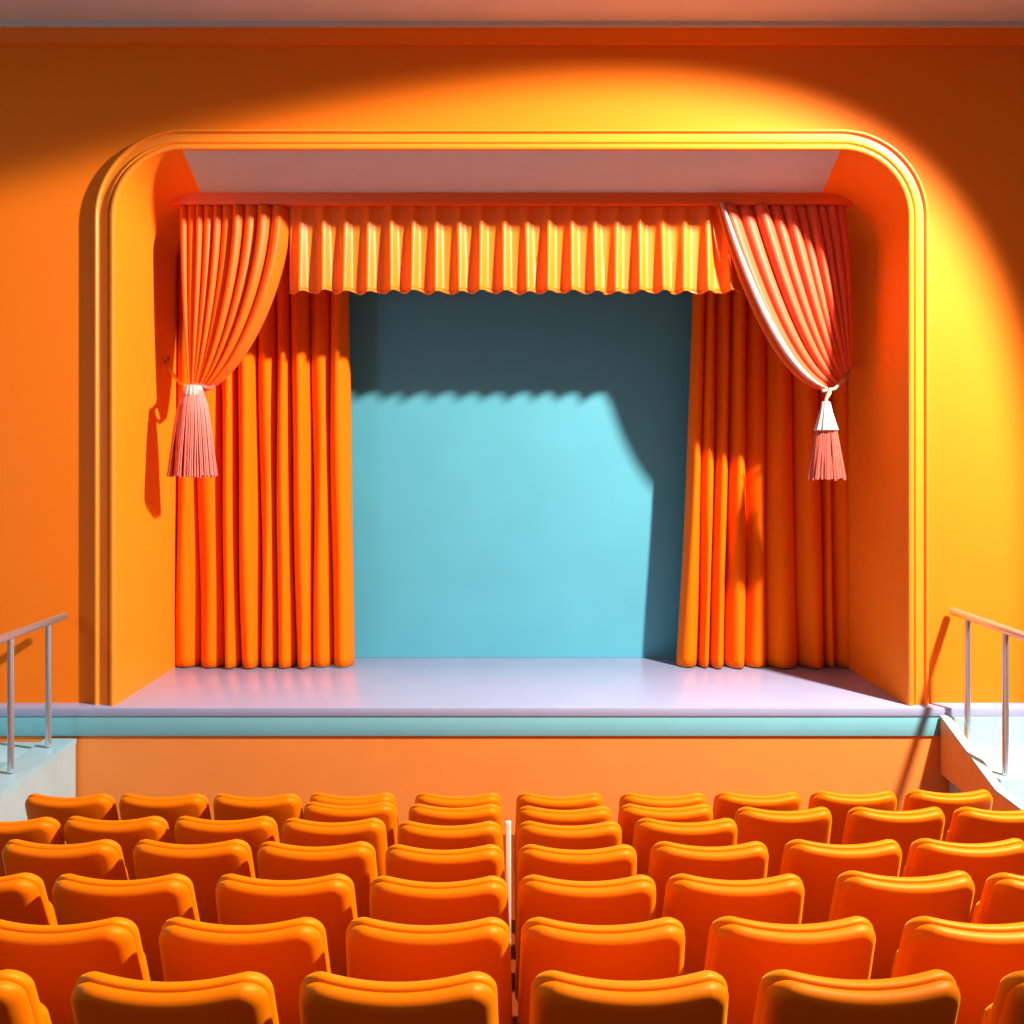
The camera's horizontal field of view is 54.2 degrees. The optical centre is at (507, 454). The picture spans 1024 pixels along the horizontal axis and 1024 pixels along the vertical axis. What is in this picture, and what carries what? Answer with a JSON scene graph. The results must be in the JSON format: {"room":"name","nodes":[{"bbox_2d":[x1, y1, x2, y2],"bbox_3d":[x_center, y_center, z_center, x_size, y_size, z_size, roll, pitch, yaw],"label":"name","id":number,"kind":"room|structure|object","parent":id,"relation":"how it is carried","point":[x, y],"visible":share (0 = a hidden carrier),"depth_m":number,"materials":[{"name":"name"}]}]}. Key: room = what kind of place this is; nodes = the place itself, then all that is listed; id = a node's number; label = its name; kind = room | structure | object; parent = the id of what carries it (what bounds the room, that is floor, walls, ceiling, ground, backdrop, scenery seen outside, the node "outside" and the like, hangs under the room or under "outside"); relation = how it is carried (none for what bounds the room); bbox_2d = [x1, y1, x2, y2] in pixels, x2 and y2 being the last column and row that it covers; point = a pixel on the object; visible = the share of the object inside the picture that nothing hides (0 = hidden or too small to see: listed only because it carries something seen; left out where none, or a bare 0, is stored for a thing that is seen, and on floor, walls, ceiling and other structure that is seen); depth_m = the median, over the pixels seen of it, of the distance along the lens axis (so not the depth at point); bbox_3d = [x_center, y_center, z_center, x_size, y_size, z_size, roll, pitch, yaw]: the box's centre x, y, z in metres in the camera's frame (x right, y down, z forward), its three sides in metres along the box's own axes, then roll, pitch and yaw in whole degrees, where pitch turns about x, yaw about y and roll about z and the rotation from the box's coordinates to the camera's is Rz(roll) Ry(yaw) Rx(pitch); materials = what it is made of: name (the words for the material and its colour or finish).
{"room":"theater auditorium","nodes":[
{"label":"theater auditorium","id":0,"kind":"room"},
{"bbox_2d":[116,151,200,704],"bbox_3d":[-3.013,-0.228,9.370,0.560,4.656,1.940,0,0,0],"label":"wall","id":1,"kind":"structure","parent":0,"point":[148,243],"depth_m":8.99,"materials":[{"name":"orange paint"}]},
{"bbox_2d":[180,204,289,386],"bbox_3d":[-2.505,-1.444,9.151,0.986,1.663,0.257,0,0,4],"label":"drape","id":2,"kind":"object","parent":1,"relation":"hanging from","point":[233,257],"visible":0.97,"depth_m":9.09,"materials":[{"name":"orange fabric"}]},
{"bbox_2d":[164,356,217,477],"bbox_3d":[-2.944,-0.372,9.274,0.442,1.148,0.904,0,0,-21],"label":"tieback","id":3,"kind":"object","parent":2,"relation":"attached to","point":[192,452],"visible":1,"depth_m":8.93,"materials":[{"name":"pink fabric"}]},
{"bbox_2d":[176,235,354,668],"bbox_3d":[-2.429,-0.216,9.897,1.787,4.608,0.251,0,0,0],"label":"stage curtain","id":4,"kind":"object","parent":1,"relation":"hanging from","point":[264,564],"visible":0.74,"depth_m":9.87,"materials":[{"name":"orange fabric"}]},
{"bbox_2d":[168,192,854,208],"bbox_3d":[0.029,-2.438,9.170,6.605,0.323,0.200,0,0,0],"label":"curtain rod","id":5,"kind":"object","parent":1,"relation":"attached to","point":[288,199],"depth_m":9.07,"materials":[{"name":"paint"}]},
{"bbox_2d":[289,206,741,294],"bbox_3d":[0.069,-1.883,9.127,4.152,0.834,0.131,0,0,0],"label":"valance","id":6,"kind":"object","parent":1,"relation":"hanging from","point":[357,250],"visible":0.96,"depth_m":9.17,"materials":[{"name":"orange fabric"}]},
{"bbox_2d":[503,835,517,1023],"bbox_3d":[0.000,2.507,4.400,14.400,1.306,8.200,0,0,0],"label":"floor","id":7,"kind":"structure","parent":0,"point":[513,919],"depth_m":6.70,"materials":[{"name":"orange carpet"}]},
{"bbox_2d":[0,969,51,1023],"bbox_3d":[-1.610,1.902,2.904,0.575,0.945,0.435,0,0,0],"label":"seat","id":8,"kind":"object","parent":7,"relation":"on","point":[20,1003],"visible":1,"depth_m":2.77,"materials":[{"name":"orange fabric"}]},
{"bbox_2d":[0,872,57,924],"bbox_3d":[-2.154,2.145,4.133,0.575,0.945,0.435,0,0,0],"label":"seat","id":9,"kind":"object","parent":7,"relation":"on","point":[23,896],"visible":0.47,"depth_m":3.98,"materials":[{"name":"orange plastic"}]},
{"bbox_2d":[0,817,65,876],"bbox_3d":[-2.696,2.414,5.498,0.575,0.945,0.435,0,0,0],"label":"seat","id":10,"kind":"object","parent":7,"relation":"on","point":[43,830],"visible":0.34,"depth_m":5.32,"materials":[{"name":"orange plastic"}]},
{"bbox_2d":[0,817,64,844],"bbox_3d":[-2.696,2.244,5.481,0.575,0.605,0.319,0,0,0],"label":"cushion","id":11,"kind":"object","parent":10,"relation":"on","point":[46,830],"depth_m":5.33,"materials":[{"name":"orange fabric"}]},
{"bbox_2d":[0,738,75,821],"bbox_3d":[-5.290,2.755,6.945,3.421,0.810,2.690,0,0,0],"label":"steps","id":12,"kind":"structure","parent":7,"relation":"on","point":[38,768],"depth_m":7.78,"materials":[{"name":"teal paint"}]},
{"bbox_2d":[0,612,66,772],"bbox_3d":[-3.700,1.835,7.360,0.064,1.049,1.920,0,0,0],"label":"stair railing","id":13,"kind":"object","parent":12,"relation":"on","point":[8,637],"visible":1,"depth_m":7.64,"materials":[{"name":"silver metal"}]},
{"bbox_2d":[2,839,128,923],"bbox_3d":[-2.117,2.287,4.854,0.575,0.945,0.435,0,0,0],"label":"seat","id":14,"kind":"object","parent":7,"relation":"on","point":[99,859],"visible":0.43,"depth_m":4.67,"materials":[{"name":"orange fabric"}]},
{"bbox_2d":[5,839,127,879],"bbox_3d":[-2.117,2.117,4.836,0.575,0.605,0.319,0,0,0],"label":"cushion","id":15,"kind":"object","parent":14,"relation":"on","point":[107,862],"depth_m":4.68,"materials":[{"name":"orange plastic"}]},
{"bbox_2d":[25,793,119,841],"bbox_3d":[-2.752,2.591,6.392,0.575,0.945,0.435,0,0,0],"label":"seat","id":16,"kind":"object","parent":7,"relation":"on","point":[102,806],"visible":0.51,"depth_m":6.20,"materials":[{"name":"orange fabric"}]},
{"bbox_2d":[28,793,118,819],"bbox_3d":[-2.752,2.421,6.374,0.575,0.605,0.319,0,0,0],"label":"cushion","id":17,"kind":"object","parent":16,"relation":"on","point":[102,806],"depth_m":6.21,"materials":[{"name":"orange plastic"}]},
{"bbox_2d":[0,917,150,1023],"bbox_3d":[-1.520,2.011,3.457,0.575,0.945,0.435,0,0,0],"label":"seat","id":18,"kind":"object","parent":7,"relation":"on","point":[55,957],"visible":0.7,"depth_m":3.28,"materials":[{"name":"orange plastic"}]},
{"bbox_2d":[0,917,149,980],"bbox_3d":[-1.520,1.841,3.440,0.575,0.605,0.319,0,0,0],"label":"seat back","id":19,"kind":"object","parent":18,"relation":"on","point":[122,954],"depth_m":3.29,"materials":[{"name":"orange plastic"}]},
{"bbox_2d":[64,816,171,879],"bbox_3d":[-2.125,2.421,5.532,0.575,0.945,0.435,0,0,0],"label":"seat","id":20,"kind":"object","parent":7,"relation":"on","point":[77,829],"visible":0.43,"depth_m":5.34,"materials":[{"name":"orange plastic"}]},
{"bbox_2d":[67,816,171,843],"bbox_3d":[-2.125,2.251,5.514,0.575,0.605,0.319,0,0,0],"label":"cushion","id":21,"kind":"object","parent":20,"relation":"on","point":[156,828],"depth_m":5.35,"materials":[{"name":"orange plastic"}]},
{"bbox_2d":[52,873,199,981],"bbox_3d":[-1.543,2.141,4.115,0.575,0.945,0.435,0,0,0],"label":"seat","id":22,"kind":"object","parent":7,"relation":"on","point":[149,903],"visible":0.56,"depth_m":3.94,"materials":[{"name":"orange plastic"}]},
{"bbox_2d":[55,873,199,920],"bbox_3d":[-1.543,1.971,4.098,0.575,0.605,0.319,0,0,0],"label":"seat back","id":23,"kind":"object","parent":22,"relation":"on","point":[179,899],"depth_m":3.94,"materials":[{"name":"orange plastic"}]},
{"bbox_2d":[119,793,211,843],"bbox_3d":[-2.164,2.591,6.392,0.575,0.945,0.435,0,0,0],"label":"seat","id":24,"kind":"object","parent":7,"relation":"on","point":[131,806],"visible":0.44,"depth_m":6.20,"materials":[{"name":"orange plastic"}]},
{"bbox_2d":[120,793,211,819],"bbox_3d":[-2.164,2.421,6.374,0.575,0.605,0.319,0,0,0],"label":"cushion","id":25,"kind":"object","parent":24,"relation":"on","point":[196,805],"depth_m":6.21,"materials":[{"name":"orange fabric"}]},
{"bbox_2d":[71,971,278,1023],"bbox_3d":[-0.932,1.898,2.886,0.575,0.945,0.435,0,0,0],"label":"seat","id":26,"kind":"object","parent":7,"relation":"on","point":[248,997],"visible":1,"depth_m":2.70,"materials":[{"name":"orange plastic"}]},
{"bbox_2d":[133,839,255,923],"bbox_3d":[-1.500,2.287,4.854,0.575,0.945,0.435,0,0,0],"label":"seat","id":27,"kind":"object","parent":7,"relation":"on","point":[204,865],"visible":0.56,"depth_m":4.68,"materials":[{"name":"orange plastic"}]},
{"bbox_2d":[135,839,255,877],"bbox_3d":[-1.500,2.117,4.836,0.575,0.605,0.319,0,0,0],"label":"cushion","id":28,"kind":"object","parent":27,"relation":"on","point":[238,860],"depth_m":4.68,"materials":[{"name":"orange plastic"}]},
{"bbox_2d":[174,816,279,878],"bbox_3d":[-1.532,2.421,5.532,0.575,0.945,0.435,0,0,0],"label":"seat","id":29,"kind":"object","parent":7,"relation":"on","point":[188,830],"visible":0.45,"depth_m":5.34,"materials":[{"name":"orange plastic"}]},
{"bbox_2d":[175,816,279,842],"bbox_3d":[-1.532,2.251,5.514,0.575,0.605,0.319,0,0,0],"label":"cushion","id":30,"kind":"object","parent":29,"relation":"on","point":[266,829],"depth_m":5.35,"materials":[{"name":"orange plastic"}]},
{"bbox_2d":[159,917,330,1023],"bbox_3d":[-0.890,2.011,3.457,0.575,0.945,0.435,0,0,0],"label":"seat","id":31,"kind":"object","parent":7,"relation":"on","point":[285,952],"visible":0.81,"depth_m":3.28,"materials":[{"name":"orange fabric"}]},
{"bbox_2d":[161,917,330,972],"bbox_3d":[-0.890,1.841,3.440,0.575,0.605,0.319,0,0,0],"label":"seat back","id":32,"kind":"object","parent":31,"relation":"on","point":[310,954],"depth_m":3.29,"materials":[{"name":"orange plastic"}]},
{"bbox_2d":[213,793,303,842],"bbox_3d":[-1.576,2.591,6.392,0.575,0.945,0.435,0,0,0],"label":"seat","id":33,"kind":"object","parent":7,"relation":"on","point":[281,808],"visible":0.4,"depth_m":6.20,"materials":[{"name":"orange plastic"}]},
{"bbox_2d":[214,793,303,819],"bbox_3d":[-1.576,2.421,6.374,0.575,0.605,0.319,0,0,0],"label":"cushion","id":34,"kind":"object","parent":33,"relation":"on","point":[290,806],"depth_m":6.21,"materials":[{"name":"orange plastic"}]},
{"bbox_2d":[215,873,357,976],"bbox_3d":[-0.895,2.141,4.115,0.575,0.945,0.435,0,0,0],"label":"seat","id":35,"kind":"object","parent":7,"relation":"on","point":[329,899],"visible":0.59,"depth_m":3.94,"materials":[{"name":"orange fabric"}]},
{"bbox_2d":[217,873,357,918],"bbox_3d":[-0.895,1.971,4.098,0.575,0.605,0.319,0,0,0],"label":"seat back","id":36,"kind":"object","parent":35,"relation":"on","point":[340,903],"depth_m":3.94,"materials":[{"name":"orange fabric"}]},
{"bbox_2d":[257,841,377,917],"bbox_3d":[-0.900,2.277,4.803,0.575,0.945,0.435,0,0,0],"label":"seat","id":37,"kind":"object","parent":7,"relation":"on","point":[356,860],"visible":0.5,"depth_m":4.62,"materials":[{"name":"orange plastic"}]},
{"bbox_2d":[258,841,377,877],"bbox_3d":[-0.900,2.107,4.785,0.575,0.605,0.319,0,0,0],"label":"seat back","id":38,"kind":"object","parent":37,"relation":"on","point":[363,864],"depth_m":4.63,"materials":[{"name":"orange plastic"}]},
{"bbox_2d":[282,818,387,876],"bbox_3d":[-0.932,2.408,5.465,0.575,0.945,0.435,0,0,0],"label":"seat","id":39,"kind":"object","parent":7,"relation":"on","point":[297,832],"visible":0.38,"depth_m":5.28,"materials":[{"name":"orange plastic"}]},
{"bbox_2d":[283,818,387,850],"bbox_3d":[-0.932,2.238,5.448,0.575,0.605,0.319,0,0,0],"label":"cushion","id":40,"kind":"object","parent":39,"relation":"on","point":[374,833],"depth_m":5.29,"materials":[{"name":"orange plastic"}]},
{"bbox_2d":[303,802,397,847],"bbox_3d":[-0.940,2.523,6.049,0.575,0.945,0.435,0,0,0],"label":"seat","id":41,"kind":"object","parent":7,"relation":"on","point":[386,812],"visible":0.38,"depth_m":5.86,"materials":[{"name":"orange plastic"}]},
{"bbox_2d":[304,802,397,829],"bbox_3d":[-0.940,2.353,6.032,0.575,0.605,0.319,0,0,0],"label":"cushion","id":42,"kind":"object","parent":41,"relation":"on","point":[386,812],"depth_m":5.87,"materials":[{"name":"orange plastic"}]},
{"bbox_2d":[299,971,498,1023],"bbox_3d":[-0.305,1.898,2.886,0.575,0.945,0.435,0,0,0],"label":"seat","id":43,"kind":"object","parent":7,"relation":"on","point":[324,997],"visible":1,"depth_m":2.70,"materials":[{"name":"orange plastic"}]},
{"bbox_2d":[346,917,512,1023],"bbox_3d":[-0.269,2.011,3.457,0.575,0.945,0.435,0,0,0],"label":"seat","id":44,"kind":"object","parent":7,"relation":"on","point":[376,950],"visible":0.72,"depth_m":3.28,"materials":[{"name":"orange plastic"}]},
{"bbox_2d":[369,876,508,926],"bbox_3d":[-0.276,2.134,4.079,0.575,0.945,0.435,0,0,0],"label":"seat","id":45,"kind":"object","parent":7,"relation":"on","point":[392,899],"visible":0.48,"depth_m":3.89,"materials":[{"name":"orange plastic"}]},
{"bbox_2d":[385,844,504,881],"bbox_3d":[-0.294,2.262,4.728,0.575,0.945,0.435,0,0,0],"label":"seat","id":46,"kind":"object","parent":7,"relation":"on","point":[405,862],"visible":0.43,"depth_m":4.54,"materials":[{"name":"orange plastic"}]},
{"bbox_2d":[397,821,501,849],"bbox_3d":[-0.309,2.389,5.368,0.575,0.945,0.435,0,0,0],"label":"seat","id":47,"kind":"object","parent":7,"relation":"on","point":[409,833],"visible":0.3,"depth_m":5.17,"materials":[{"name":"orange plastic"}]},
{"bbox_2d":[409,804,503,852],"bbox_3d":[-0.309,2.507,5.969,0.575,0.945,0.435,0,0,0],"label":"seat","id":48,"kind":"object","parent":7,"relation":"on","point":[420,813],"visible":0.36,"depth_m":5.77,"materials":[{"name":"orange plastic"}]},
{"bbox_2d":[0,658,1023,834],"bbox_3d":[0.000,2.655,9.328,14.400,1.110,2.055,0,0,0],"label":"stage platform","id":49,"kind":"object","parent":7,"relation":"on","point":[404,728],"visible":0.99,"depth_m":8.33,"materials":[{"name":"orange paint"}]},
{"bbox_2d":[514,792,602,873],"bbox_3d":[0.328,2.600,6.437,0.575,0.945,0.435,0,0,0],"label":"seat","id":50,"kind":"object","parent":7,"relation":"on","point":[593,799],"visible":0.28,"depth_m":6.25,"materials":[{"name":"orange plastic"}]},
{"bbox_2d":[515,806,611,882],"bbox_3d":[0.328,2.492,5.891,0.575,0.945,0.435,0,0,0],"label":"seat","id":51,"kind":"object","parent":7,"relation":"on","point":[598,814],"visible":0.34,"depth_m":5.70,"materials":[{"name":"orange plastic"}]},
{"bbox_2d":[515,821,621,917],"bbox_3d":[0.324,2.389,5.368,0.575,0.945,0.435,0,0,0],"label":"seat","id":52,"kind":"object","parent":7,"relation":"on","point":[608,833],"visible":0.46,"depth_m":5.18,"materials":[{"name":"orange plastic"}]},
{"bbox_2d":[515,844,636,952],"bbox_3d":[0.321,2.262,4.728,0.575,0.945,0.435,0,0,0],"label":"seat","id":53,"kind":"object","parent":7,"relation":"on","point":[618,861],"visible":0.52,"depth_m":4.54,"materials":[{"name":"orange fabric"}]},
{"bbox_2d":[515,875,655,1000],"bbox_3d":[0.317,2.137,4.097,0.575,0.945,0.435,0,0,0],"label":"seat","id":54,"kind":"object","parent":7,"relation":"on","point":[628,900],"visible":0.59,"depth_m":3.91,"materials":[{"name":"orange plastic"}]},
{"bbox_2d":[517,917,684,1023],"bbox_3d":[0.319,2.011,3.457,0.575,0.945,0.435,0,0,0],"label":"seat","id":55,"kind":"object","parent":7,"relation":"on","point":[652,949],"visible":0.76,"depth_m":3.27,"materials":[{"name":"orange plastic"}]},
{"bbox_2d":[529,970,728,1023],"bbox_3d":[0.339,1.900,2.895,0.575,0.945,0.435,0,0,0],"label":"seat","id":56,"kind":"object","parent":7,"relation":"on","point":[556,997],"visible":1,"depth_m":2.71,"materials":[{"name":"orange plastic"}]},
{"bbox_2d":[618,792,706,816],"bbox_3d":[0.983,2.600,6.437,0.575,0.945,0.435,0,0,0],"label":"seat","id":57,"kind":"object","parent":7,"relation":"on","point":[696,798],"visible":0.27,"depth_m":6.25,"materials":[{"name":"orange plastic"}]},
{"bbox_2d":[618,804,712,845],"bbox_3d":[0.927,2.507,5.969,0.575,0.945,0.435,0,0,0],"label":"seat","id":58,"kind":"object","parent":7,"relation":"on","point":[629,814],"visible":0.28,"depth_m":5.79,"materials":[{"name":"orange plastic"}]},
{"bbox_2d":[618,804,712,823],"bbox_3d":[0.927,2.337,5.952,0.575,0.605,0.319,0,0,0],"label":"seat back","id":59,"kind":"object","parent":58,"relation":"on","point":[628,813],"depth_m":5.79,"materials":[{"name":"orange plastic"}]},
{"bbox_2d":[632,818,737,875],"bbox_3d":[0.954,2.408,5.465,0.575,0.945,0.435,0,0,0],"label":"seat","id":60,"kind":"object","parent":7,"relation":"on","point":[648,832],"visible":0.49,"depth_m":5.28,"materials":[{"name":"orange plastic"}]},
{"bbox_2d":[632,818,736,847],"bbox_3d":[0.954,2.238,5.448,0.575,0.605,0.319,0,0,0],"label":"seat back","id":61,"kind":"object","parent":60,"relation":"on","point":[645,835],"depth_m":5.29,"materials":[{"name":"orange plastic"}]},
{"bbox_2d":[648,841,768,918],"bbox_3d":[0.947,2.277,4.803,0.575,0.945,0.435,0,0,0],"label":"seat","id":62,"kind":"object","parent":7,"relation":"on","point":[745,861],"visible":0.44,"depth_m":4.62,"materials":[{"name":"orange plastic"}]},
{"bbox_2d":[648,841,767,876],"bbox_3d":[0.947,2.107,4.785,0.575,0.605,0.319,0,0,0],"label":"seat back","id":63,"kind":"object","parent":62,"relation":"on","point":[662,863],"depth_m":4.63,"materials":[{"name":"orange plastic"}]},
{"bbox_2d":[662,873,804,974],"bbox_3d":[0.911,2.141,4.115,0.575,0.945,0.435,0,0,0],"label":"seat","id":64,"kind":"object","parent":7,"relation":"on","point":[696,902],"visible":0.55,"depth_m":3.94,"materials":[{"name":"orange plastic"}]},
{"bbox_2d":[662,873,802,917],"bbox_3d":[0.911,1.971,4.098,0.575,0.605,0.319,0,0,0],"label":"seat back","id":65,"kind":"object","parent":64,"relation":"on","point":[678,901],"depth_m":3.94,"materials":[{"name":"orange plastic"}]},
{"bbox_2d":[713,791,800,819],"bbox_3d":[1.593,2.609,6.484,0.575,0.945,0.435,0,0,0],"label":"seat","id":66,"kind":"object","parent":7,"relation":"on","point":[726,804],"visible":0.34,"depth_m":6.30,"materials":[{"name":"orange plastic"}]},
{"bbox_2d":[734,807,831,877],"bbox_3d":[1.583,2.484,5.853,0.575,0.945,0.435,0,0,0],"label":"seat","id":67,"kind":"object","parent":7,"relation":"on","point":[774,829],"visible":0.49,"depth_m":5.68,"materials":[{"name":"orange plastic"}]},
{"bbox_2d":[734,807,830,822],"bbox_3d":[1.583,2.314,5.836,0.575,0.605,0.319,0,0,0],"label":"seat back","id":68,"kind":"object","parent":67,"relation":"on","point":[744,814],"depth_m":5.68,"materials":[{"name":"orange plastic"}]},
{"bbox_2d":[704,916,875,1023],"bbox_3d":[0.956,2.014,3.470,0.575,0.945,0.435,0,0,0],"label":"seat","id":69,"kind":"object","parent":7,"relation":"on","point":[742,951],"visible":0.73,"depth_m":3.29,"materials":[{"name":"orange plastic"}]},
{"bbox_2d":[704,916,872,969],"bbox_3d":[0.956,1.843,3.453,0.575,0.605,0.319,0,0,0],"label":"seat back","id":70,"kind":"object","parent":69,"relation":"on","point":[723,952],"depth_m":3.30,"materials":[{"name":"orange plastic"}]},
{"bbox_2d":[780,839,901,923],"bbox_3d":[1.589,2.287,4.854,0.575,0.945,0.435,0,0,0],"label":"seat","id":71,"kind":"object","parent":7,"relation":"on","point":[818,866],"visible":0.48,"depth_m":4.68,"materials":[{"name":"orange plastic"}]},
{"bbox_2d":[780,839,899,874],"bbox_3d":[1.589,2.117,4.836,0.575,0.605,0.319,0,0,0],"label":"seat back","id":72,"kind":"object","parent":71,"relation":"on","point":[796,860],"depth_m":4.68,"materials":[{"name":"orange plastic"}]},
{"bbox_2d":[808,790,896,844],"bbox_3d":[2.218,2.618,6.531,0.575,0.945,0.435,0,0,0],"label":"seat","id":73,"kind":"object","parent":7,"relation":"on","point":[839,805],"visible":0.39,"depth_m":6.35,"materials":[{"name":"orange plastic"}]},
{"bbox_2d":[808,790,894,808],"bbox_3d":[2.218,2.448,6.513,0.575,0.605,0.319,0,0,0],"label":"seat back","id":74,"kind":"object","parent":73,"relation":"on","point":[820,798],"depth_m":6.35,"materials":[{"name":"orange plastic"}]},
{"bbox_2d":[753,969,960,1023],"bbox_3d":[0.982,1.902,2.904,0.575,0.945,0.435,0,0,0],"label":"seat","id":75,"kind":"object","parent":7,"relation":"on","point":[784,996],"visible":1,"depth_m":2.71,"materials":[{"name":"orange plastic"}]},
{"bbox_2d":[841,807,944,876],"bbox_3d":[2.229,2.484,5.853,0.575,0.945,0.435,0,0,0],"label":"seat","id":76,"kind":"object","parent":7,"relation":"on","point":[863,825],"visible":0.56,"depth_m":5.67,"materials":[{"name":"orange plastic"}]},
{"bbox_2d":[841,807,942,844],"bbox_3d":[2.229,2.314,5.836,0.575,0.605,0.319,0,0,0],"label":"seat back","id":77,"kind":"object","parent":76,"relation":"on","point":[860,828],"depth_m":5.68,"materials":[{"name":"orange plastic"}]},
{"bbox_2d":[828,870,974,979],"bbox_3d":[1.613,2.152,4.171,0.575,0.945,0.435,0,0,0],"label":"seat","id":78,"kind":"object","parent":7,"relation":"on","point":[888,902],"visible":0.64,"depth_m":4.00,"materials":[{"name":"orange plastic"}]},
{"bbox_2d":[828,870,971,921],"bbox_3d":[1.613,1.982,4.153,0.575,0.605,0.319,0,0,0],"label":"seat back","id":79,"kind":"object","parent":78,"relation":"on","point":[849,899],"depth_m":4.00,"materials":[{"name":"orange plastic"}]},
{"bbox_2d":[902,789,992,840],"bbox_3d":[2.853,2.628,6.578,0.575,0.945,0.435,0,0,0],"label":"seat","id":80,"kind":"object","parent":7,"relation":"on","point":[916,799],"visible":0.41,"depth_m":6.39,"materials":[{"name":"orange plastic"}]},
{"bbox_2d":[902,789,989,810],"bbox_3d":[2.853,2.458,6.561,0.575,0.605,0.319,0,0,0],"label":"seat back","id":81,"kind":"object","parent":80,"relation":"on","point":[916,799],"depth_m":6.40,"materials":[{"name":"orange plastic"}]},
{"bbox_2d":[890,916,1023,1023],"bbox_3d":[1.613,2.014,3.470,0.575,0.945,0.435,0,0,0],"label":"seat","id":82,"kind":"object","parent":7,"relation":"on","point":[978,957],"visible":0.72,"depth_m":3.30,"materials":[{"name":"orange fabric"}]},
{"bbox_2d":[892,916,1023,977],"bbox_3d":[1.613,1.843,3.453,0.575,0.605,0.319,0,0,0],"label":"seat back","id":83,"kind":"object","parent":82,"relation":"on","point":[919,951],"depth_m":3.30,"materials":[{"name":"orange fabric"}]},
{"bbox_2d":[902,838,1023,922],"bbox_3d":[2.200,2.292,4.880,0.575,0.945,0.435,0,0,0],"label":"seat","id":84,"kind":"object","parent":7,"relation":"on","point":[926,856],"visible":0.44,"depth_m":4.69,"materials":[{"name":"orange plastic"}]},
{"bbox_2d":[903,838,1023,876],"bbox_3d":[2.200,2.122,4.862,0.575,0.605,0.319,0,0,0],"label":"seat back","id":85,"kind":"object","parent":84,"relation":"on","point":[923,859],"depth_m":4.70,"materials":[{"name":"orange plastic"}]},
{"bbox_2d":[940,715,1023,810],"bbox_3d":[5.291,2.658,7.100,3.418,1.004,2.400,0,0,0],"label":"steps","id":86,"kind":"structure","parent":7,"relation":"on","point":[977,765],"depth_m":7.97,"materials":[{"name":"white concrete"}]},
{"bbox_2d":[948,607,1023,775],"bbox_3d":[3.740,1.844,7.410,0.064,1.122,2.020,0,0,0],"label":"stair railing","id":87,"kind":"object","parent":86,"relation":"on","point":[1006,631],"visible":0.88,"depth_m":7.61,"materials":[{"name":"grey metal"}]},
{"bbox_2d":[945,807,1023,843],"bbox_3d":[2.841,2.484,5.853,0.575,0.945,0.435,0,0,0],"label":"seat","id":88,"kind":"object","parent":7,"relation":"on","point":[969,825],"visible":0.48,"depth_m":5.67,"materials":[{"name":"orange plastic"}]},
{"bbox_2d":[971,872,1023,923],"bbox_3d":[2.205,2.145,4.133,0.575,0.945,0.435,0,0,0],"label":"seat","id":89,"kind":"object","parent":7,"relation":"on","point":[1001,901],"visible":0.37,"depth_m":3.98,"materials":[{"name":"orange plastic"}]},
{"bbox_2d":[981,970,1023,1023],"bbox_3d":[1.654,1.900,2.895,0.575,0.945,0.435,0,0,0],"label":"seat","id":90,"kind":"object","parent":7,"relation":"on","point":[1007,1007],"visible":1,"depth_m":2.77,"materials":[{"name":"orange plastic"}]},
{"bbox_2d":[183,151,839,191],"bbox_3d":[0.029,-2.458,8.775,5.645,0.196,0.750,0,0,0],"label":"ceiling","id":91,"kind":"structure","parent":0,"point":[213,171],"depth_m":8.69,"materials":[{"name":"paint"}]},
{"bbox_2d":[0,45,1023,702],"bbox_3d":[0.000,-0.766,8.470,14.400,5.732,0.001,0,0,0],"label":"wall","id":92,"kind":"structure","parent":0,"point":[955,113],"depth_m":8.47,"materials":[{"name":"orange paint"}]},
{"bbox_2d":[94,129,928,705],"bbox_3d":[0.029,-0.323,8.418,7.025,4.846,0.104,0,0,0],"label":"frame","id":93,"kind":"object","parent":92,"relation":"attached to","point":[143,150],"visible":1,"depth_m":8.40,"materials":[{"name":"orange paint"}]},
{"bbox_2d":[0,27,1023,44],"bbox_3d":[0.000,-3.533,8.432,14.400,0.122,0.075,0,0,0],"label":"trim","id":94,"kind":"structure","parent":92,"relation":"attached to","point":[8,35],"depth_m":8.42,"materials":[{"name":"orange paint"}]},
{"bbox_2d":[0,21,1023,26],"bbox_3d":[0.000,-3.608,8.425,14.400,0.047,0.110,0,0,0],"label":"trim","id":95,"kind":"structure","parent":92,"relation":"attached to","point":[2,23],"depth_m":8.37,"materials":[{"name":"orange paint"}]},
{"bbox_2d":[0,0,1023,20],"bbox_3d":[0.000,-3.696,8.180,14.400,0.128,0.640,0,0,0],"label":"ceiling","id":96,"kind":"structure","parent":0,"point":[10,10],"depth_m":8.15,"materials":[{"name":"grey paint"}]},
{"bbox_2d":[349,290,691,657],"bbox_3d":[0.029,-0.260,10.400,7.045,4.720,0.080,0,0,0],"label":"wall","id":97,"kind":"structure","parent":0,"point":[519,462],"depth_m":10.36,"materials":[{"name":"blue paint"}]},
{"bbox_2d":[822,151,906,704],"bbox_3d":[3.072,-0.228,9.370,0.560,4.656,1.940,0,0,0],"label":"wall","id":98,"kind":"structure","parent":0,"point":[877,220],"depth_m":8.95,"materials":[{"name":"orange paint"}]},
{"bbox_2d":[676,279,848,668],"bbox_3d":[2.566,-0.216,9.897,1.777,4.608,0.252,0,0,0],"label":"stage curtain","id":99,"kind":"object","parent":98,"relation":"hanging from","point":[765,571],"visible":0.6,"depth_m":9.86,"materials":[{"name":"orange fabric"}]},
{"bbox_2d":[716,202,852,389],"bbox_3d":[2.532,-1.438,9.063,1.285,1.692,0.236,0,0,-3],"label":"drape","id":100,"kind":"object","parent":98,"relation":"hanging from","point":[791,262],"visible":0.97,"depth_m":9.07,"materials":[{"name":"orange fabric"}]},
{"bbox_2d":[807,366,852,480],"bbox_3d":[3.107,-0.342,9.259,0.313,1.141,1.054,0,0,41],"label":"tieback","id":101,"kind":"object","parent":100,"relation":"attached to","point":[826,461],"visible":1,"depth_m":8.91,"materials":[{"name":"pink fabric"}]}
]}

